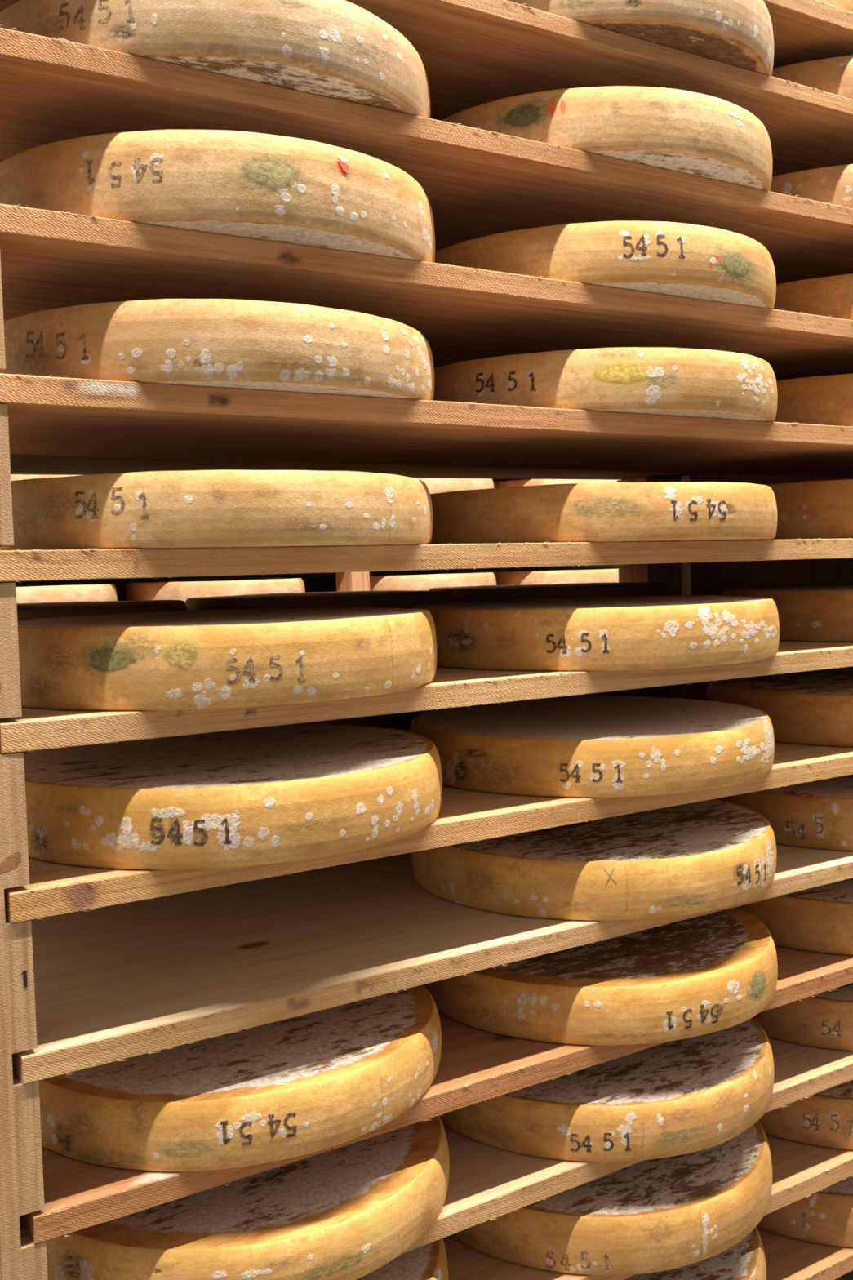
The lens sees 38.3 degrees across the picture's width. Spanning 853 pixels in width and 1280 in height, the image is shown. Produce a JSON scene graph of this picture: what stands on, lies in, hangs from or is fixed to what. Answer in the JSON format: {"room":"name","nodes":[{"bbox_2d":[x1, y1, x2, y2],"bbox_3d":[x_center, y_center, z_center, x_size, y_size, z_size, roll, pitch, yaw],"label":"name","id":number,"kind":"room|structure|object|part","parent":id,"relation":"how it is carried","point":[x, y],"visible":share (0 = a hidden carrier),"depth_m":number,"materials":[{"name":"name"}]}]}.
{"room":"cheese aging cellar","nodes":[
{"label":"cheese aging cellar","id":0,"kind":"room"},
{"bbox_2d":[0,564,618,592],"bbox_3d":[-1.513,-1.671,5.615,13.000,6.300,0.120,-4,4,-33],"label":"wall","id":1,"kind":"structure","parent":0,"point":[311,580],"depth_m":6.19,"materials":[{"name":"brown wood"}]},
{"bbox_2d":[835,1270,852,1279],"bbox_3d":[0.828,1.675,2.370,13.000,0.120,8.340,-4,4,-33],"label":"floor","id":2,"kind":"structure","parent":0,"point":[849,1276],"depth_m":3.03,"materials":[{"name":"concrete"}]},
{"bbox_2d":[0,255,48,1279],"bbox_3d":[-0.549,-0.052,1.510,0.054,3.500,0.127,-4,4,-33],"label":"post","id":3,"kind":"object","parent":2,"relation":"on","point":[21,1175],"visible":0.99,"depth_m":1.49,"materials":[{"name":"brown wood"}]},
{"bbox_2d":[0,24,852,284],"bbox_3d":[0.283,-0.774,2.310,2.346,0.036,0.622,-4,4,-33],"label":"shelf board","id":4,"kind":"object","parent":3,"relation":"attached to","point":[477,183],"visible":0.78,"depth_m":1.83,"materials":[{"name":"brown wood"}]},
{"bbox_2d":[0,0,430,118],"bbox_3d":[-0.332,-0.797,1.849,0.677,0.101,0.677,0,4,29],"label":"cheese wheel","id":5,"kind":"object","parent":4,"relation":"on","point":[337,49],"visible":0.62,"depth_m":1.55,"materials":[{"name":"yellow food"}]},
{"bbox_2d":[440,85,773,191],"bbox_3d":[0.282,-0.837,2.249,0.677,0.100,0.677,1,4,41],"label":"cheese wheel","id":6,"kind":"object","parent":4,"relation":"on","point":[681,131],"visible":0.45,"depth_m":1.94,"materials":[{"name":"yellow food"}]},
{"bbox_3d":[0.150,-0.827,1.939,0.070,0.041,0.005,0,4,22],"label":"casein plate","id":7,"kind":"part","parent":6,"relation":"part of","materials":[{"name":"green food"}]},
{"bbox_2d":[769,164,852,208],"bbox_3d":[0.859,-0.868,2.620,0.677,0.087,0.677,1,4,32],"label":"cheese wheel","id":8,"kind":"object","parent":4,"relation":"on","point":[833,184],"visible":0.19,"depth_m":2.31,"materials":[{"name":"yellow food"}]},
{"bbox_2d":[0,204,852,380],"bbox_3d":[0.288,-0.570,2.324,2.344,0.038,0.619,-4,4,-33],"label":"shelf board","id":9,"kind":"object","parent":3,"relation":"attached to","point":[50,260],"visible":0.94,"depth_m":1.83,"materials":[{"name":"brown wood"}]},
{"bbox_2d":[0,129,435,262],"bbox_3d":[-0.325,-0.599,1.857,0.677,0.113,0.677,1,4,32],"label":"cheese wheel","id":10,"kind":"object","parent":9,"relation":"on","point":[275,188],"visible":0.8,"depth_m":1.55,"materials":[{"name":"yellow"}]},
{"bbox_3d":[-0.195,-0.587,1.545,0.089,0.044,0.004,-3,4,-23],"label":"casein plate","id":11,"kind":"part","parent":10,"relation":"part of","materials":[{"name":"food"}]},
{"bbox_2d":[435,220,776,309],"bbox_3d":[0.290,-0.630,2.256,0.677,0.095,0.677,0,4,23],"label":"cheese wheel","id":12,"kind":"object","parent":9,"relation":"on","point":[689,260],"visible":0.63,"depth_m":1.95,"materials":[{"name":"yellow food"}]},
{"bbox_3d":[0.503,-0.612,1.996,0.091,0.046,0.004,-4,4,-39],"label":"casein plate","id":13,"kind":"part","parent":12,"relation":"part of","materials":[{"name":"green food"}]},
{"bbox_2d":[773,273,852,319],"bbox_3d":[0.905,-0.672,2.660,0.677,0.098,0.677,0,4,29],"label":"cheese wheel","id":14,"kind":"object","parent":9,"relation":"on","point":[832,296],"visible":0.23,"depth_m":2.36,"materials":[{"name":"yellow food"}]},
{"bbox_2d":[0,373,852,477],"bbox_3d":[0.294,-0.371,2.336,2.343,0.039,0.619,-4,4,-33],"label":"shelf board","id":15,"kind":"object","parent":3,"relation":"attached to","point":[48,415],"visible":1,"depth_m":1.95,"materials":[{"name":"brown wood"}]},
{"bbox_2d":[0,298,434,400],"bbox_3d":[-0.327,-0.396,1.870,0.677,0.103,0.677,-2,3,-15],"label":"cheese wheel","id":16,"kind":"object","parent":15,"relation":"on","point":[223,343],"visible":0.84,"depth_m":1.56,"materials":[{"name":"yellow food"}]},
{"bbox_2d":[433,346,777,422],"bbox_3d":[0.295,-0.434,2.271,0.692,0.098,0.692,-4,4,-33],"label":"cheese wheel","id":17,"kind":"object","parent":15,"relation":"on","point":[655,380],"visible":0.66,"depth_m":1.96,"materials":[{"name":"yellow food"}]},
{"bbox_3d":[0.305,-0.419,1.934,0.102,0.037,0.005,-2,3,-2],"label":"casein plate","id":18,"kind":"part","parent":17,"relation":"part of","materials":[{"name":"yellow food"}]},
{"bbox_2d":[773,373,852,426],"bbox_3d":[0.917,-0.480,2.676,0.677,0.109,0.677,-1,3,11],"label":"cheese wheel","id":19,"kind":"object","parent":15,"relation":"on","point":[824,400],"visible":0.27,"depth_m":2.38,"materials":[{"name":"food"}]},
{"bbox_2d":[0,0,852,176],"bbox_3d":[0.277,-0.973,2.300,2.346,0.033,0.620,-4,4,-33],"label":"shelf board","id":20,"kind":"object","parent":3,"relation":"attached to","point":[473,53],"visible":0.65,"depth_m":2.04,"materials":[{"name":"brown wood"}]},
{"bbox_2d":[506,0,773,75],"bbox_3d":[0.280,-1.034,2.231,0.677,0.101,0.677,-1,3,8],"label":"cheese wheel","id":21,"kind":"object","parent":20,"relation":"on","point":[736,33],"visible":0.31,"depth_m":1.95,"materials":[{"name":"yellow food"}]},
{"bbox_2d":[771,54,852,99],"bbox_3d":[0.852,-1.066,2.609,0.677,0.090,0.677,-4,4,-33],"label":"cheese wheel","id":22,"kind":"object","parent":20,"relation":"on","point":[834,75],"visible":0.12,"depth_m":2.29,"materials":[{"name":"yellow food"}]},
{"bbox_2d":[0,640,852,753],"bbox_3d":[0.305,0.044,2.360,2.344,0.041,0.620,-4,4,-33],"label":"shelf board","id":23,"kind":"object","parent":3,"relation":"attached to","point":[37,729],"visible":0.33,"depth_m":1.78,"materials":[{"name":"brown wood"}]},
{"bbox_2d":[17,607,436,711],"bbox_3d":[-0.323,0.016,1.884,0.677,0.108,0.677,-1,3,3],"label":"cheese wheel","id":24,"kind":"object","parent":23,"relation":"on","point":[215,658],"visible":0.92,"depth_m":1.58,"materials":[{"name":"yellow food"}]},
{"bbox_3d":[-0.398,0.025,1.554,0.074,0.035,0.004,-1,3,12],"label":"casein plate","id":25,"kind":"part","parent":24,"relation":"part of","materials":[{"name":"green food"}]},
{"bbox_3d":[-0.310,0.020,1.547,0.049,0.041,0.004,-2,3,-3],"label":"casein plate","id":26,"kind":"part","parent":24,"relation":"part of","materials":[{"name":"yellow food"}]},
{"bbox_2d":[413,595,779,671],"bbox_3d":[0.305,-0.021,2.288,0.677,0.102,0.677,0,4,28],"label":"cheese wheel","id":27,"kind":"object","parent":23,"relation":"on","point":[633,633],"visible":0.91,"depth_m":1.99,"materials":[{"name":"yellow food"}]},
{"bbox_2d":[721,583,852,642],"bbox_3d":[1.005,-0.069,2.750,0.677,0.106,0.677,-1,3,6],"label":"cheese wheel","id":28,"kind":"object","parent":23,"relation":"on","point":[806,612],"visible":0.56,"depth_m":2.50,"materials":[{"name":"yellow food"}]},
{"bbox_2d":[0,537,852,582],"bbox_3d":[0.299,-0.162,2.348,2.345,0.042,0.619,-4,4,-33],"label":"shelf board","id":29,"kind":"object","parent":3,"relation":"attached to","point":[17,565],"visible":1,"depth_m":1.74,"materials":[{"name":"brown wood"}]},
{"bbox_2d":[0,470,433,550],"bbox_3d":[-0.329,-0.185,1.877,0.686,0.097,0.685,-4,4,-33],"label":"cheese wheel","id":30,"kind":"object","parent":29,"relation":"on","point":[189,508],"visible":0.88,"depth_m":1.57,"materials":[{"name":"yellow food"}]},
{"bbox_2d":[429,481,777,544],"bbox_3d":[0.301,-0.224,2.284,0.677,0.094,0.677,-1,3,3],"label":"cheese wheel","id":31,"kind":"object","parent":29,"relation":"on","point":[598,512],"visible":0.82,"depth_m":1.98,"materials":[{"name":"yellow food"}]},
{"bbox_2d":[766,479,852,539],"bbox_3d":[0.941,-0.277,2.700,0.677,0.116,0.677,-5,5,-44],"label":"cheese wheel","id":32,"kind":"object","parent":29,"relation":"on","point":[812,509],"visible":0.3,"depth_m":2.41,"materials":[{"name":"yellow food"}]},
{"bbox_2d":[4,742,852,923],"bbox_3d":[0.311,0.249,2.373,2.343,0.041,0.619,-4,4,-33],"label":"shelf board","id":33,"kind":"object","parent":3,"relation":"attached to","point":[464,815],"visible":0.22,"depth_m":1.83,"materials":[{"name":"brown wood"}]},
{"bbox_2d":[22,723,442,869],"bbox_3d":[-0.314,0.222,1.899,0.677,0.106,0.677,1,4,35],"label":"cheese wheel","id":34,"kind":"object","parent":33,"relation":"on","point":[273,794],"visible":0.89,"depth_m":1.63,"materials":[{"name":"yellow food"}]},
{"bbox_2d":[408,695,774,797],"bbox_3d":[0.304,0.187,2.307,0.677,0.096,0.677,1,4,31],"label":"cheese wheel","id":35,"kind":"object","parent":33,"relation":"on","point":[576,746],"visible":0.88,"depth_m":2.05,"materials":[{"name":"yellow food"}]},
{"bbox_2d":[706,667,852,746],"bbox_3d":[0.969,0.139,2.735,0.677,0.104,0.677,-1,3,9],"label":"cheese wheel","id":36,"kind":"object","parent":33,"relation":"on","point":[815,707],"visible":0.72,"depth_m":2.51,"materials":[{"name":"food"}]},
{"bbox_2d":[11,844,852,1084],"bbox_3d":[0.318,0.450,2.386,2.337,0.038,0.620,-4,4,-33],"label":"shelf board","id":37,"kind":"object","parent":3,"relation":"attached to","point":[121,981],"visible":0.6,"depth_m":1.90,"materials":[{"name":"brown wood"}]},
{"bbox_2d":[411,799,777,920],"bbox_3d":[0.309,0.388,2.322,0.677,0.098,0.677,-2,3,-9],"label":"cheese wheel","id":38,"kind":"object","parent":37,"relation":"on","point":[696,857],"visible":0.92,"depth_m":2.06,"materials":[{"name":"yellow food"}]},
{"bbox_2d":[714,773,852,851],"bbox_3d":[0.944,0.344,2.728,0.677,0.105,0.677,-1,3,3],"label":"cheese wheel","id":39,"kind":"object","parent":37,"relation":"on","point":[817,814],"visible":0.39,"depth_m":2.46,"materials":[{"name":"food"}]},
{"bbox_2d":[19,945,852,1244],"bbox_3d":[0.326,0.653,2.400,2.332,0.039,0.620,-4,4,-33],"label":"shelf board","id":40,"kind":"object","parent":3,"relation":"attached to","point":[477,1065],"visible":0.23,"depth_m":1.86,"materials":[{"name":"brown wood"}]},
{"bbox_2d":[38,984,441,1171],"bbox_3d":[-0.316,0.632,1.940,0.677,0.094,0.677,0,4,17],"label":"cheese wheel","id":41,"kind":"object","parent":40,"relation":"on","point":[326,1078],"visible":0.68,"depth_m":1.67,"materials":[{"name":"yellow food"}]},
{"bbox_2d":[423,906,777,1044],"bbox_3d":[0.312,0.592,2.322,0.677,0.097,0.677,0,4,26],"label":"cheese wheel","id":42,"kind":"object","parent":40,"relation":"on","point":[702,975],"visible":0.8,"depth_m":2.05,"materials":[{"name":"yellow food"}]},
{"bbox_3d":[0.568,0.591,2.101,0.004,0.044,0.062,2,5,42],"label":"casein plate","id":43,"kind":"part","parent":42,"relation":"part of","materials":[{"name":"food"}]},
{"bbox_2d":[737,877,852,955],"bbox_3d":[0.928,0.547,2.725,0.677,0.105,0.677,0,4,17],"label":"cheese wheel","id":44,"kind":"object","parent":40,"relation":"on","point":[819,919],"visible":0.34,"depth_m":2.45,"materials":[{"name":"food"}]},
{"bbox_2d":[400,1036,852,1254],"bbox_3d":[0.330,0.842,2.410,2.335,0.038,0.619,-4,4,-33],"label":"shelf board","id":45,"kind":"object","parent":3,"relation":"attached to","point":[486,1182],"visible":0.15,"depth_m":2.00,"materials":[{"name":"brown wood"}]},
{"bbox_2d":[45,1115,449,1279],"bbox_3d":[-0.303,0.825,1.943,0.677,0.089,0.677,-4,4,-38],"label":"cheese wheel","id":46,"kind":"object","parent":45,"relation":"on","point":[346,1212],"visible":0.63,"depth_m":1.69,"materials":[{"name":"yellow food"}]},
{"bbox_2d":[439,1017,774,1161],"bbox_3d":[0.307,0.784,2.325,0.677,0.094,0.677,1,4,40],"label":"cheese wheel","id":47,"kind":"object","parent":45,"relation":"on","point":[694,1094],"visible":0.57,"depth_m":2.04,"materials":[{"name":"yellow food"}]},
{"bbox_2d":[752,982,852,1051],"bbox_3d":[0.929,0.740,2.734,0.677,0.100,0.677,-4,4,-38],"label":"cheese wheel","id":48,"kind":"object","parent":45,"relation":"on","point":[824,1020],"visible":0.27,"depth_m":2.44,"materials":[{"name":"food"}]},
{"bbox_2d":[443,1134,852,1279],"bbox_3d":[0.330,1.032,2.418,2.346,0.038,0.620,-4,4,-33],"label":"shelf board","id":49,"kind":"object","parent":3,"relation":"attached to","point":[800,1171],"visible":0.13,"depth_m":2.29,"materials":[{"name":"brown wood"}]},
{"bbox_2d":[355,1238,448,1279],"bbox_3d":[-0.304,1.010,1.940,0.677,0.099,0.677,0,4,26],"label":"cheese wheel","id":50,"kind":"object","parent":49,"relation":"on","point":[428,1261],"visible":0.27,"depth_m":1.88,"materials":[{"name":"food"}]},
{"bbox_2d":[451,1120,772,1275],"bbox_3d":[0.306,0.971,2.334,0.677,0.098,0.677,1,4,34],"label":"cheese wheel","id":51,"kind":"object","parent":49,"relation":"on","point":[659,1215],"visible":0.52,"depth_m":2.04,"materials":[{"name":"yellow food"}]},
{"bbox_2d":[758,1080,852,1150],"bbox_3d":[0.907,0.930,2.726,0.677,0.101,0.677,1,4,32],"label":"cheese wheel","id":52,"kind":"object","parent":49,"relation":"on","point":[824,1118],"visible":0.24,"depth_m":2.42,"materials":[{"name":"food"}]},
{"bbox_2d":[755,1226,852,1279],"bbox_3d":[0.335,1.222,2.429,2.346,0.038,0.619,-4,4,-33],"label":"shelf board","id":53,"kind":"object","parent":3,"relation":"attached to","point":[787,1258],"visible":0.12,"depth_m":2.38,"materials":[{"name":"brown wood"}]},
{"bbox_2d":[624,1226,766,1279],"bbox_3d":[0.295,1.163,2.334,0.677,0.097,0.677,0,4,23],"label":"cheese wheel","id":54,"kind":"object","parent":53,"relation":"on","point":[746,1260],"visible":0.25,"depth_m":2.19,"materials":[{"name":"food"}]},
{"bbox_2d":[756,1175,852,1247],"bbox_3d":[0.897,1.120,2.728,0.677,0.104,0.677,-5,5,-43],"label":"cheese wheel","id":55,"kind":"object","parent":53,"relation":"on","point":[825,1216],"visible":0.21,"depth_m":2.42,"materials":[{"name":"food"}]},
{"bbox_2d":[763,0,852,68],"bbox_3d":[0.273,-1.128,2.291,2.346,0.038,0.620,-4,4,-33],"label":"shelf board","id":56,"kind":"object","parent":3,"relation":"attached to","point":[804,30],"visible":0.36,"depth_m":2.26,"materials":[{"name":"brown wood"}]},
{"bbox_2d":[817,0,852,12],"bbox_3d":[0.864,-1.230,2.611,0.677,0.101,0.677,0,4,20],"label":"cheese wheel","id":57,"kind":"object","parent":56,"relation":"on","point":[847,5],"visible":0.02,"depth_m":2.29,"materials":[{"name":"yellow food"}]},
{"bbox_2d":[335,571,369,591],"bbox_3d":[-0.290,-0.253,4.810,0.080,3.500,0.124,-4,4,-33],"label":"upright post","id":58,"kind":"object","parent":2,"relation":"on","point":[360,580],"visible":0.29,"depth_m":4.77,"materials":[{"name":"brown wood"}]},
{"bbox_2d":[492,478,525,482],"bbox_3d":[0.479,-0.817,5.989,2.555,0.034,1.280,-4,4,-33],"label":"shelf board","id":59,"kind":"object","parent":58,"relation":"attached to","point":[495,480],"visible":0.02,"depth_m":6.24,"materials":[{"name":"brown wood"}]},
{"bbox_3d":[-1.711,-0.087,4.580,2.564,0.034,1.280,-4,4,-33],"label":"shelf board","id":60,"kind":"object","parent":58,"relation":"attached to","visible":0},
{"bbox_2d":[15,583,117,603],"bbox_3d":[-1.430,-0.141,4.295,0.677,0.094,0.677,-4,4,-34],"label":"cheese wheel","id":61,"kind":"object","parent":60,"relation":"on","point":[80,592],"visible":0.6,"depth_m":4.07,"materials":[{"name":"beige food"}]},
{"bbox_2d":[15,582,129,600],"bbox_3d":[-1.574,-0.187,5.132,0.677,0.094,0.677,-4,4,-34],"label":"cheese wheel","id":62,"kind":"object","parent":60,"relation":"on","point":[121,587],"visible":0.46,"depth_m":5.04,"materials":[{"name":"food"}]},
{"bbox_2d":[141,577,288,582],"bbox_3d":[-0.950,-0.228,5.542,0.677,0.094,0.677,-2,3,-7],"label":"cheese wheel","id":63,"kind":"object","parent":60,"relation":"on","point":[277,577],"visible":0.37,"depth_m":5.52,"materials":[{"name":"beige food"}]},
{"bbox_2d":[125,577,305,602],"bbox_3d":[-0.806,-0.182,4.705,0.677,0.094,0.677,-2,3,-7],"label":"cheese wheel","id":64,"kind":"object","parent":60,"relation":"on","point":[161,590],"visible":0.66,"depth_m":4.41,"materials":[{"name":"beige food"}]},
{"bbox_3d":[-1.722,-0.481,4.557,2.564,0.034,1.280,-4,4,-33],"label":"shelf board","id":65,"kind":"object","parent":58,"relation":"attached to","visible":0},
{"bbox_2d":[10,474,78,480],"bbox_3d":[-1.440,-0.536,4.272,0.677,0.094,0.677,0,4,19],"label":"cheese wheel","id":66,"kind":"object","parent":65,"relation":"on","point":[13,477],"visible":0.04,"depth_m":3.98,"materials":[{"name":"beige food"}]},
{"bbox_3d":[0.495,-0.230,6.024,2.555,0.034,1.280,-4,4,-33],"label":"shelf board","id":67,"kind":"object","parent":58,"relation":"attached to","visible":0},
{"bbox_2d":[319,572,454,591],"bbox_3d":[-0.186,-0.278,6.042,0.677,0.094,0.677,0,4,19],"label":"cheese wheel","id":68,"kind":"object","parent":67,"relation":"on","point":[327,583],"visible":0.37,"depth_m":5.87,"materials":[{"name":"beige food"}]},
{"bbox_2d":[369,572,496,591],"bbox_3d":[-0.042,-0.232,5.204,0.677,0.094,0.677,0,4,19],"label":"cheese wheel","id":69,"kind":"object","parent":67,"relation":"on","point":[408,582],"visible":0.48,"depth_m":4.89,"materials":[{"name":"beige food"}]},
{"bbox_2d":[454,568,572,573],"bbox_3d":[0.436,-0.318,6.448,0.677,0.094,0.677,-5,5,-43],"label":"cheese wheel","id":70,"kind":"object","parent":67,"relation":"on","point":[554,569],"visible":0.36,"depth_m":6.32,"materials":[{"name":"food"}]},
{"bbox_2d":[490,568,618,585],"bbox_3d":[0.580,-0.273,5.610,0.677,0.094,0.677,-5,5,-43],"label":"cheese wheel","id":71,"kind":"object","parent":67,"relation":"on","point":[582,575],"visible":0.51,"depth_m":5.30,"materials":[{"name":"beige food"}]},
{"bbox_2d":[572,567,618,569],"bbox_3d":[1.053,-0.359,6.853,0.677,0.094,0.677,-3,4,-17],"label":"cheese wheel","id":72,"kind":"object","parent":67,"relation":"on","point":[595,567],"visible":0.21,"depth_m":6.84,"materials":[{"name":"food"}]},
{"bbox_3d":[0.484,-0.625,6.000,2.555,0.034,1.280,-4,4,-33],"label":"shelf board","id":73,"kind":"object","parent":58,"relation":"attached to","visible":0},
{"bbox_2d":[417,478,493,493],"bbox_3d":[-0.053,-0.626,5.181,0.677,0.094,0.677,-3,4,-17],"label":"cheese wheel","id":74,"kind":"object","parent":73,"relation":"on","point":[434,486],"visible":0.16,"depth_m":4.89,"materials":[{"name":"beige food"}]},
{"bbox_2d":[493,479,617,488],"bbox_3d":[0.569,-0.667,5.587,0.677,0.094,0.677,-1,3,10],"label":"cheese wheel","id":75,"kind":"object","parent":73,"relation":"on","point":[527,482],"visible":0.22,"depth_m":5.28,"materials":[{"name":"beige food"}]},
{"bbox_2d":[617,475,692,684],"bbox_3d":[0.702,-0.219,3.777,0.178,3.500,0.130,-4,4,-33],"label":"post","id":76,"kind":"object","parent":2,"relation":"on","point":[676,577],"visible":0.06,"depth_m":3.73,"materials":[{"name":"brown wood"}]},
{"bbox_2d":[689,473,852,686],"bbox_3d":[1.119,-0.203,3.328,0.022,3.500,1.341,-4,4,-33],"label":"end panel","id":77,"kind":"object","parent":2,"relation":"on","point":[709,578],"visible":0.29,"depth_m":3.53,"materials":[{"name":"brown wood"}]},
{"bbox_3d":[-1.215,-0.094,2.523,0.054,3.500,0.130,-4,4,-33],"label":"post","id":78,"kind":"object","parent":2,"relation":"on","visible":0},
{"bbox_2d":[9,453,706,479],"bbox_3d":[-0.085,-0.431,2.909,2.343,0.035,0.732,-4,4,-33],"label":"shelf board","id":79,"kind":"object","parent":78,"relation":"attached to","point":[19,464],"visible":0.2,"depth_m":2.83,"materials":[{"name":"brown wood"}]},
{"bbox_3d":[-0.067,0.225,2.948,2.343,0.036,0.732,-4,4,-33],"label":"shelf board","id":80,"kind":"object","parent":78,"relation":"attached to","visible":0},
{"bbox_2d":[302,709,433,731],"bbox_3d":[-0.256,0.158,3.068,0.677,0.094,0.677,-5,5,-43],"label":"cheese wheel","id":81,"kind":"object","parent":80,"relation":"on","point":[400,721],"visible":0.03,"depth_m":2.77,"materials":[{"name":"food"}]},
{"bbox_2d":[566,685,670,697],"bbox_3d":[0.342,0.119,3.460,0.677,0.094,0.677,-2,4,-16],"label":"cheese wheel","id":82,"kind":"object","parent":80,"relation":"on","point":[664,691],"visible":0.06,"depth_m":3.20,"materials":[{"name":"food"}]},
{"bbox_3d":[-0.073,0.020,2.936,2.344,0.036,0.732,-4,4,-33],"label":"shelf board","id":83,"kind":"object","parent":78,"relation":"attached to","visible":0},
{"bbox_2d":[16,600,187,620],"bbox_3d":[-0.859,-0.019,2.665,0.677,0.114,0.677,0,4,29],"label":"cheese wheel","id":84,"kind":"object","parent":83,"relation":"on","point":[34,610],"visible":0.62,"depth_m":2.50,"materials":[{"name":"food"}]},
{"bbox_2d":[185,590,456,609],"bbox_3d":[-0.263,-0.058,3.055,0.677,0.114,0.677,-4,4,-34],"label":"cheese wheel","id":85,"kind":"object","parent":83,"relation":"on","point":[393,598],"visible":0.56,"depth_m":2.80,"materials":[{"name":"food"}]},
{"bbox_2d":[428,582,668,601],"bbox_3d":[0.336,-0.097,3.446,0.677,0.114,0.677,-2,3,-7],"label":"cheese wheel","id":86,"kind":"object","parent":83,"relation":"on","point":[510,592],"visible":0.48,"depth_m":3.17,"materials":[{"name":"food"}]}
]}

